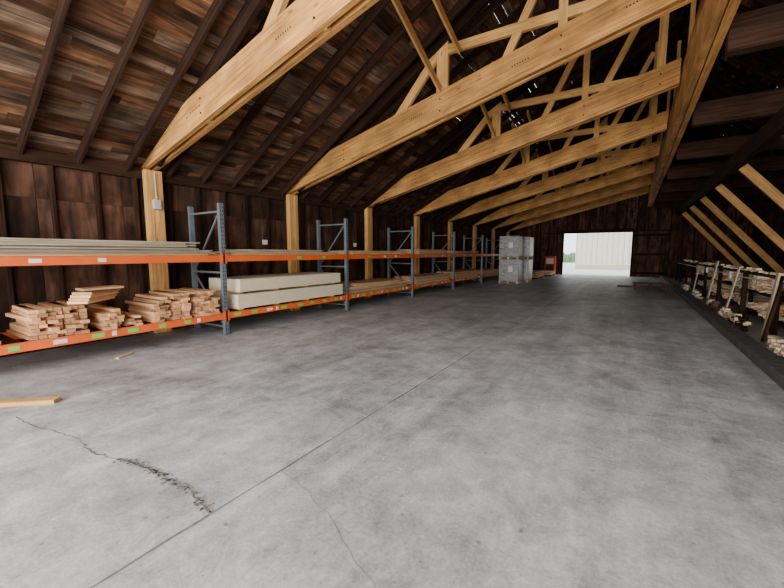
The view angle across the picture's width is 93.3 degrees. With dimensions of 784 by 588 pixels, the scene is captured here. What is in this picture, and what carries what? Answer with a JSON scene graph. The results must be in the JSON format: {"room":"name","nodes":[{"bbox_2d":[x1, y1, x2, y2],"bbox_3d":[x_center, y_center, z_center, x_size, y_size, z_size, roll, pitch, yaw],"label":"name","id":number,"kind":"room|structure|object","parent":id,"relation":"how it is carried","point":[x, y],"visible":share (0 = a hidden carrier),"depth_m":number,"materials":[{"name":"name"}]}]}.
{"room":"warehouse","nodes":[
{"label":"warehouse","id":0,"kind":"room"},
{"bbox_2d":[0,143,513,357],"bbox_3d":[0.476,-1.708,15.422,0.150,3.250,33.400,4,7,33],"label":"wall","id":1,"kind":"structure","parent":0,"point":[44,194],"depth_m":7.29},
{"bbox_2d":[0,274,783,587],"bbox_3d":[6.084,0.307,11.529,14.550,0.001,34.600,4,7,33],"label":"floor","id":2,"kind":"structure","parent":0,"point":[644,450],"depth_m":2.96,"materials":[{"name":"concrete"}]},
{"bbox_2d":[0,396,60,406],"bbox_3d":[-4.007,1.133,3.842,0.942,0.045,0.100,-1,6,-9],"label":"board","id":3,"kind":"object","parent":2,"relation":"on","point":[42,400],"visible":1,"depth_m":3.85,"materials":[{"name":"beige wood"}]},
{"bbox_2d":[16,416,214,514],"bbox_3d":[-2.334,1.250,2.950,2.873,0.001,0.281,4,7,29],"label":"crack","id":4,"kind":"object","parent":2,"relation":"on","point":[154,470],"depth_m":2.60,"materials":[{"name":"grey concrete"}]},
{"bbox_2d":[116,352,132,358],"bbox_3d":[-4.087,0.943,5.656,0.050,0.025,0.292,0,6,2],"label":"wood offcut","id":5,"kind":"object","parent":2,"relation":"on","point":[129,353],"visible":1,"depth_m":5.62,"materials":[{"name":"beige wood"}]},
{"bbox_2d":[0,203,499,355],"bbox_3d":[-0.666,-0.996,11.934,1.170,2.500,25.638,4,7,33],"label":"rack","id":6,"kind":"object","parent":2,"relation":"on","point":[13,345],"visible":0.83,"depth_m":7.15,"materials":[{"name":"metal"}]},
{"bbox_2d":[5,300,89,340],"bbox_3d":[-4.970,0.356,5.325,1.224,0.395,0.691,4,7,33],"label":"bundle","id":7,"kind":"object","parent":6,"relation":"on","point":[50,319],"visible":1,"depth_m":5.07,"materials":[{"name":"beige wood"}]},
{"bbox_2d":[67,285,123,303],"bbox_3d":[-4.352,-0.009,5.597,0.572,0.224,0.773,-1,6,-9],"label":"lumber offcuts","id":8,"kind":"object","parent":7,"relation":"on","point":[85,295],"visible":1,"depth_m":5.37,"materials":[{"name":"beige wood"}]},
{"bbox_2d":[85,304,124,330],"bbox_3d":[-4.590,0.351,5.821,1.101,0.295,0.337,4,7,33],"label":"bundle","id":9,"kind":"object","parent":6,"relation":"on","point":[105,318],"visible":0.75,"depth_m":5.60,"materials":[{"name":"beige wood"}]},
{"bbox_2d":[0,249,216,255],"bbox_3d":[-5.209,-0.546,4.865,0.980,0.088,5.576,4,7,33],"label":"stack","id":10,"kind":"object","parent":6,"relation":"on","point":[3,252],"visible":1,"depth_m":5.33,"materials":[{"name":"beige wood"}]},
{"bbox_2d":[0,237,199,249],"bbox_3d":[-5.472,-0.609,4.380,1.116,0.130,5.968,4,7,33],"label":"stack","id":11,"kind":"object","parent":10,"relation":"on","point":[5,243],"visible":1,"depth_m":5.25,"materials":[{"name":"beige wood"}]},
{"bbox_2d":[120,311,142,325],"bbox_3d":[-4.479,0.390,6.108,1.136,0.156,0.276,4,7,33],"label":"bundle","id":12,"kind":"object","parent":6,"relation":"on","point":[128,320],"visible":0.48,"depth_m":5.86,"materials":[{"name":"beige wood"}]},
{"bbox_2d":[125,294,170,322],"bbox_3d":[-4.250,0.233,6.415,1.139,0.400,0.351,4,7,33],"label":"bundle","id":13,"kind":"object","parent":6,"relation":"on","point":[151,308],"visible":0.94,"depth_m":6.22,"materials":[{"name":"beige wood"}]},
{"bbox_2d":[147,290,191,319],"bbox_3d":[-4.043,0.183,6.666,1.055,0.446,0.396,4,7,33],"label":"bundle","id":14,"kind":"object","parent":6,"relation":"on","point":[179,308],"visible":0.59,"depth_m":6.42,"materials":[{"name":"beige wood"}]},
{"bbox_2d":[163,288,219,316],"bbox_3d":[-3.837,0.137,7.076,1.147,0.446,0.562,4,7,33],"label":"bundle","id":15,"kind":"object","parent":6,"relation":"on","point":[202,304],"visible":0.58,"depth_m":6.79,"materials":[{"name":"beige wood"}]},
{"bbox_2d":[208,252,338,254],"bbox_3d":[-2.665,-0.968,8.799,0.962,0.064,3.210,4,7,33],"label":"stack","id":16,"kind":"object","parent":6,"relation":"on","point":[228,253],"visible":0.79,"depth_m":8.17,"materials":[{"name":"beige wood"}]},
{"bbox_2d":[226,249,322,251],"bbox_3d":[-2.725,-1.021,8.741,0.962,0.042,2.135,4,7,33],"label":"stack","id":17,"kind":"object","parent":16,"relation":"on","point":[239,250],"visible":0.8,"depth_m":8.02,"materials":[{"name":"beige wood"}]},
{"bbox_2d":[208,272,342,309],"bbox_3d":[-2.612,-0.148,8.841,1.072,0.615,3.153,4,7,33],"label":"stack","id":18,"kind":"object","parent":6,"relation":"on","point":[246,291],"visible":0.83,"depth_m":8.11,"materials":[{"name":"beige wood"}]},
{"bbox_2d":[329,251,409,253],"bbox_3d":[-0.651,-1.334,11.909,1.000,0.108,3.140,4,7,33],"label":"stack","id":19,"kind":"object","parent":6,"relation":"on","point":[340,252],"visible":0.81,"depth_m":11.19,"materials":[{"name":"brown wood"}]},
{"bbox_2d":[342,280,408,293],"bbox_3d":[-0.714,-0.270,11.909,0.994,0.196,3.370,4,7,33],"label":"stack","id":20,"kind":"object","parent":6,"relation":"on","point":[372,287],"visible":0.5,"depth_m":11.32,"materials":[{"name":"brown wood"}]},
{"bbox_2d":[336,278,402,285],"bbox_3d":[-0.725,-0.398,11.853,1.005,0.064,2.562,4,7,33],"label":"stack","id":21,"kind":"object","parent":20,"relation":"on","point":[375,280],"visible":0.78,"depth_m":11.47,"materials":[{"name":"brown wood"}]},
{"bbox_2d":[396,249,446,253],"bbox_3d":[1.272,-1.692,14.849,1.010,0.174,2.581,4,7,33],"label":"stack","id":22,"kind":"object","parent":6,"relation":"on","point":[416,251],"visible":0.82,"depth_m":13.94,"materials":[{"name":"brown wood"}]},
{"bbox_2d":[394,273,449,283],"bbox_3d":[1.288,-0.642,14.986,0.976,0.262,3.044,4,7,33],"label":"stack","id":23,"kind":"object","parent":6,"relation":"on","point":[426,277],"visible":0.82,"depth_m":14.48,"materials":[{"name":"brown wood"}]},
{"bbox_2d":[436,269,478,278],"bbox_3d":[3.237,-0.996,17.989,0.989,0.306,3.009,4,7,33],"label":"stack","id":24,"kind":"object","parent":6,"relation":"on","point":[459,273],"visible":0.77,"depth_m":17.43,"materials":[{"name":"brown wood"}]},
{"bbox_2d":[438,251,477,253],"bbox_3d":[3.240,-2.004,17.880,1.013,0.130,2.836,4,7,33],"label":"stack","id":25,"kind":"object","parent":6,"relation":"on","point":[448,252],"visible":0.85,"depth_m":17.68,"materials":[{"name":"brown wood"}]},
{"bbox_2d":[477,269,498,274],"bbox_3d":[5.192,-1.286,21.013,0.988,0.218,2.815,4,7,33],"label":"stack","id":26,"kind":"object","parent":6,"relation":"on","point":[485,271],"visible":0.54,"depth_m":20.58,"materials":[{"name":"brown wood"}]},
{"bbox_2d":[141,0,378,332],"bbox_3d":[-1.005,-3.163,4.683,8.951,8.400,0.287,4,7,33],"label":"roof truss","id":27,"kind":"object","parent":2,"relation":"on","point":[289,35],"depth_m":5.37,"materials":[{"name":"brown wood"}]},
{"bbox_2d":[152,172,161,209],"bbox_3d":[-4.523,-1.976,7.095,0.080,0.690,0.120,4,7,33],"label":"junction box","id":28,"kind":"object","parent":27,"relation":"attached to","point":[156,203],"visible":1,"depth_m":7.09,"materials":[{"name":"grey plastic"}]},
{"bbox_2d":[282,471,375,584],"bbox_3d":[-0.439,1.332,2.219,1.109,0.001,0.388,4,7,33],"label":"crack","id":29,"kind":"object","parent":2,"relation":"on","point":[282,471],"depth_m":2.11,"materials":[{"name":"grey concrete"}]},
{"bbox_2d":[90,277,592,587],"bbox_3d":[5.589,0.191,12.554,0.024,0.001,32.003,4,7,33],"label":"joint","id":30,"kind":"object","parent":2,"relation":"on","point":[169,538],"visible":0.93,"depth_m":2.38,"materials":[{"name":"grey concrete"}]},
{"bbox_2d":[286,0,693,309],"bbox_3d":[0.891,-3.486,7.607,8.951,8.400,0.287,4,7,33],"label":"roof truss","id":31,"kind":"object","parent":2,"relation":"on","point":[596,23],"depth_m":7.00,"materials":[{"name":"brown wood"}]},
{"bbox_2d":[498,259,523,283],"bbox_3d":[6.270,-1.201,19.499,1.040,1.248,1.014,4,7,33],"label":"load","id":32,"kind":"object","parent":2,"relation":"on","point":[510,270],"visible":0.99,"depth_m":19.09,"materials":[{"name":"grey plastic"}]},
{"bbox_2d":[499,236,523,259],"bbox_3d":[6.255,-2.420,19.375,1.040,1.198,1.014,4,7,33],"label":"load","id":33,"kind":"object","parent":32,"relation":"on","point":[511,247],"visible":0.94,"depth_m":18.98,"materials":[{"name":"grey plastic"}]},
{"bbox_2d":[364,13,680,297],"bbox_3d":[2.787,-3.809,10.532,8.951,8.400,0.287,4,7,33],"label":"roof truss","id":34,"kind":"object","parent":2,"relation":"on","point":[613,96],"depth_m":9.57,"materials":[{"name":"brown wood"}]},
{"bbox_2d":[523,259,532,282],"bbox_3d":[7.143,-1.309,20.478,1.040,1.248,1.014,4,7,33],"label":"load","id":35,"kind":"object","parent":2,"relation":"on","point":[528,263],"visible":0.39,"depth_m":19.90,"materials":[{"name":"grey plastic"}]},
{"bbox_2d":[514,237,533,258],"bbox_3d":[7.151,-2.526,20.338,1.040,1.198,1.014,4,7,33],"label":"load","id":36,"kind":"object","parent":35,"relation":"on","point":[528,247],"visible":0.49,"depth_m":19.77,"materials":[{"name":"grey plastic"}]},
{"bbox_2d":[532,270,543,278],"bbox_3d":[8.811,-1.234,23.446,1.118,0.448,2.449,4,7,33],"label":"stack","id":37,"kind":"object","parent":2,"relation":"on","point":[536,274],"visible":0.49,"depth_m":22.78,"materials":[{"name":"brown wood"}]},
{"bbox_2d":[544,271,554,275],"bbox_3d":[10.735,-1.435,25.886,1.000,0.312,2.050,4,7,33],"label":"stack","id":38,"kind":"object","parent":2,"relation":"on","point":[546,273],"visible":0.52,"depth_m":25.19,"materials":[{"name":"brown wood"}]},
{"bbox_2d":[544,256,555,271],"bbox_3d":[11.662,-2.109,27.260,0.700,1.350,0.475,4,7,33],"label":"cabinet","id":39,"kind":"object","parent":2,"relation":"on","point":[550,261],"visible":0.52,"depth_m":27.05,"materials":[{"name":"metal"}]},
{"bbox_2d":[413,20,686,288],"bbox_3d":[4.683,-4.132,13.456,8.951,8.400,0.287,4,7,33],"label":"roof truss","id":40,"kind":"object","parent":2,"relation":"on","point":[617,135],"depth_m":12.46,"materials":[{"name":"brown wood"}]},
{"bbox_2d":[447,98,660,283],"bbox_3d":[6.579,-4.455,16.380,8.951,8.400,0.287,4,7,33],"label":"roof truss","id":41,"kind":"object","parent":2,"relation":"on","point":[619,158],"depth_m":15.61,"materials":[{"name":"brown wood"}]},
{"bbox_2d":[472,99,664,279],"bbox_3d":[8.475,-4.777,19.304,8.951,8.400,0.287,4,7,33],"label":"roof truss","id":42,"kind":"object","parent":2,"relation":"on","point":[623,174],"depth_m":18.69,"materials":[{"name":"brown wood"}]},
{"bbox_2d":[491,138,651,268],"bbox_3d":[10.371,-5.100,22.228,8.951,8.400,0.287,4,7,33],"label":"roof truss","id":43,"kind":"object","parent":2,"relation":"on","point":[645,180],"depth_m":21.71,"materials":[{"name":"brown wood"}]},
{"bbox_2d":[506,141,655,258],"bbox_3d":[12.267,-5.423,25.153,8.951,8.400,0.287,4,7,33],"label":"roof truss","id":44,"kind":"object","parent":2,"relation":"on","point":[642,190],"depth_m":24.56,"materials":[{"name":"brown wood"}]},
{"bbox_2d":[617,285,631,286],"bbox_3d":[11.165,-0.365,17.389,1.037,0.050,0.458,3,7,27],"label":"plank","id":45,"kind":"object","parent":2,"relation":"on","point":[617,285],"visible":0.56,"depth_m":17.45,"materials":[{"name":"red wood"}]},
{"bbox_2d":[632,282,669,290],"bbox_3d":[11.248,-0.340,16.129,1.300,0.265,1.000,4,7,33],"label":"wooden pallet","id":46,"kind":"object","parent":2,"relation":"on","point":[665,287],"visible":1,"depth_m":15.95,"materials":[{"name":"red wood"}]},
{"bbox_2d":[681,284,689,290],"bbox_3d":[12.265,-0.284,15.454,0.218,0.264,1.196,4,7,33],"label":"pile","id":47,"kind":"object","parent":2,"relation":"on","point":[686,286],"visible":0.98,"depth_m":15.06,"materials":[{"name":"beige wood"}]},
{"bbox_2d":[691,289,702,298],"bbox_3d":[10.636,-0.004,12.930,0.200,0.257,1.312,4,7,32],"label":"pile","id":48,"kind":"object","parent":2,"relation":"on","point":[695,293],"visible":0.97,"depth_m":12.63,"materials":[{"name":"beige wood"}]},
{"bbox_2d":[705,298,719,309],"bbox_3d":[8.978,0.275,10.381,0.191,0.267,1.292,4,7,33],"label":"pile","id":49,"kind":"object","parent":2,"relation":"on","point":[711,303],"visible":1,"depth_m":10.07,"materials":[{"name":"brown wood"}]},
{"bbox_2d":[659,275,783,389],"bbox_3d":[8.449,0.388,10.113,0.240,0.150,32.780,4,7,33],"label":"curb","id":50,"kind":"object","parent":2,"relation":"on","point":[771,364],"visible":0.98,"depth_m":6.19,"materials":[{"name":"grey concrete"}]},
{"bbox_2d":[717,307,733,319],"bbox_3d":[7.889,0.463,8.729,0.199,0.263,1.238,4,7,33],"label":"pile","id":51,"kind":"object","parent":2,"relation":"on","point":[725,312],"visible":0.86,"depth_m":8.67,"materials":[{"name":"beige wood"}]},
{"bbox_2d":[674,260,783,341],"bbox_3d":[11.392,-0.491,12.608,1.495,1.350,24.700,4,7,33],"label":"shelf","id":52,"kind":"object","parent":2,"relation":"on","point":[748,288],"visible":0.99,"depth_m":9.08,"materials":[{"name":"brown wood"}]},
{"bbox_2d":[728,313,751,331],"bbox_3d":[7.242,0.572,7.719,0.200,0.270,1.199,4,7,33],"label":"pile","id":53,"kind":"object","parent":2,"relation":"on","point":[737,319],"visible":0.97,"depth_m":7.44,"materials":[{"name":"beige wood"}]},
{"bbox_2d":[766,335,783,356],"bbox_3d":[5.795,0.818,5.485,0.196,0.268,1.379,4,7,33],"label":"pile","id":54,"kind":"object","parent":2,"relation":"on","point":[774,343],"visible":0.96,"depth_m":5.60,"materials":[{"name":"beige wood"}]},
{"bbox_2d":[0,0,783,223],"bbox_3d":[6.076,-5.389,10.881,14.602,5.463,34.441,4,7,33],"label":"ceiling","id":55,"kind":"structure","parent":0,"point":[93,34],"depth_m":6.31,"materials":[{"name":"brown wood"}]},
{"bbox_2d":[16,0,783,233],"bbox_3d":[6.307,-5.355,11.238,14.451,5.521,33.400,4,7,33],"label":"roof","id":56,"kind":"structure","parent":0,"point":[758,204],"depth_m":9.05,"materials":[{"name":"brown wood"}]},
{"bbox_2d":[391,0,580,190],"bbox_3d":[5.382,-5.350,13.754,0.440,1.275,26.342,4,7,33],"label":"brace","id":57,"kind":"object","parent":56,"relation":"attached to","point":[396,3],"visible":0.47,"depth_m":6.79,"materials":[{"name":"brown wood"}]},
{"bbox_2d":[648,0,740,206],"bbox_3d":[7.793,-5.895,10.030,0.240,3.497,33.090,4,7,33],"label":"beam","id":58,"kind":"structure","parent":56,"relation":"attached to","point":[707,33],"depth_m":6.80,"materials":[{"name":"brown wood"}]},
{"bbox_2d":[653,2,783,214],"bbox_3d":[9.935,-3.782,8.880,4.810,0.850,33.100,4,7,33],"label":"tie beam","id":59,"kind":"structure","parent":56,"relation":"attached to","point":[760,29],"depth_m":9.48,"materials":[{"name":"brown wood"}]},
{"bbox_2d":[682,212,741,265],"bbox_3d":[18.659,-2.859,21.291,3.387,3.893,0.090,4,7,33],"label":"strut","id":60,"kind":"object","parent":59,"relation":"attached to","point":[686,215],"visible":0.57,"depth_m":21.34,"materials":[{"name":"brown wood"}]},
{"bbox_2d":[690,205,762,270],"bbox_3d":[16.763,-2.536,18.367,3.387,3.893,0.090,4,7,33],"label":"strut","id":61,"kind":"object","parent":59,"relation":"attached to","point":[734,247],"visible":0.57,"depth_m":18.42,"materials":[{"name":"brown wood"}]},
{"bbox_2d":[700,196,783,272],"bbox_3d":[14.867,-2.213,15.443,3.387,3.893,0.090,4,7,33],"label":"strut","id":62,"kind":"object","parent":59,"relation":"attached to","point":[776,267],"visible":1,"depth_m":15.48,"materials":[{"name":"brown wood"}]},
{"bbox_2d":[715,184,783,251],"bbox_3d":[12.971,-1.890,12.519,3.387,3.893,0.090,4,7,33],"label":"strut","id":63,"kind":"object","parent":59,"relation":"attached to","point":[749,214],"visible":1,"depth_m":12.75,"materials":[{"name":"brown wood"}]},
{"bbox_2d":[738,163,783,209],"bbox_3d":[11.075,-1.567,9.595,3.387,3.893,0.090,4,7,33],"label":"strut","id":64,"kind":"object","parent":59,"relation":"attached to","point":[766,187],"visible":1,"depth_m":10.04,"materials":[{"name":"brown wood"}]},
{"bbox_2d":[512,157,752,277],"bbox_3d":[15.316,-5.468,25.304,13.950,8.456,0.145,4,7,33],"label":"wall","id":65,"kind":"structure","parent":0,"point":[687,242],"depth_m":24.09,"materials":[{"name":"brown wood"}]},
{"bbox_2d":[545,228,672,276],"bbox_3d":[14.696,-2.881,25.735,7.650,3.220,0.265,4,7,33],"label":"door","id":66,"kind":"structure","parent":65,"relation":"in","point":[638,252],"depth_m":24.34,"materials":[{"name":"brown wood"}]},
{"bbox_2d":[749,208,783,271],"bbox_3d":[12.130,-1.226,7.918,0.160,3.840,33.400,4,7,33],"label":"wall","id":67,"kind":"structure","parent":0,"point":[775,221],"depth_m":18.86,"materials":[{"name":"brown wood"}]},
{"label":"outside","id":68,"kind":"structure","parent":0,"visible":0},
{"bbox_2d":[563,262,629,275],"bbox_3d":[8.126,0.207,12.708,120.000,0.001,150.000,4,7,33],"label":"ground","id":69,"kind":"structure","parent":68,"point":[568,268],"depth_m":32.46,"materials":[{"name":"concrete"}]},
{"bbox_2d":[563,253,575,262],"bbox_3d":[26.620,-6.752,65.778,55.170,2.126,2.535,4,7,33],"label":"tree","id":70,"kind":"object","parent":69,"relation":"on","point":[570,258],"visible":0.03,"depth_m":62.60,"materials":[{"name":"green plant"}]},
{"bbox_2d":[575,232,631,269],"bbox_3d":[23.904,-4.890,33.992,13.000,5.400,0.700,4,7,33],"label":"neighbouring building","id":71,"kind":"structure","parent":69,"relation":"on","point":[593,250],"depth_m":36.17,"materials":[{"name":"beige metal"}]}
]}

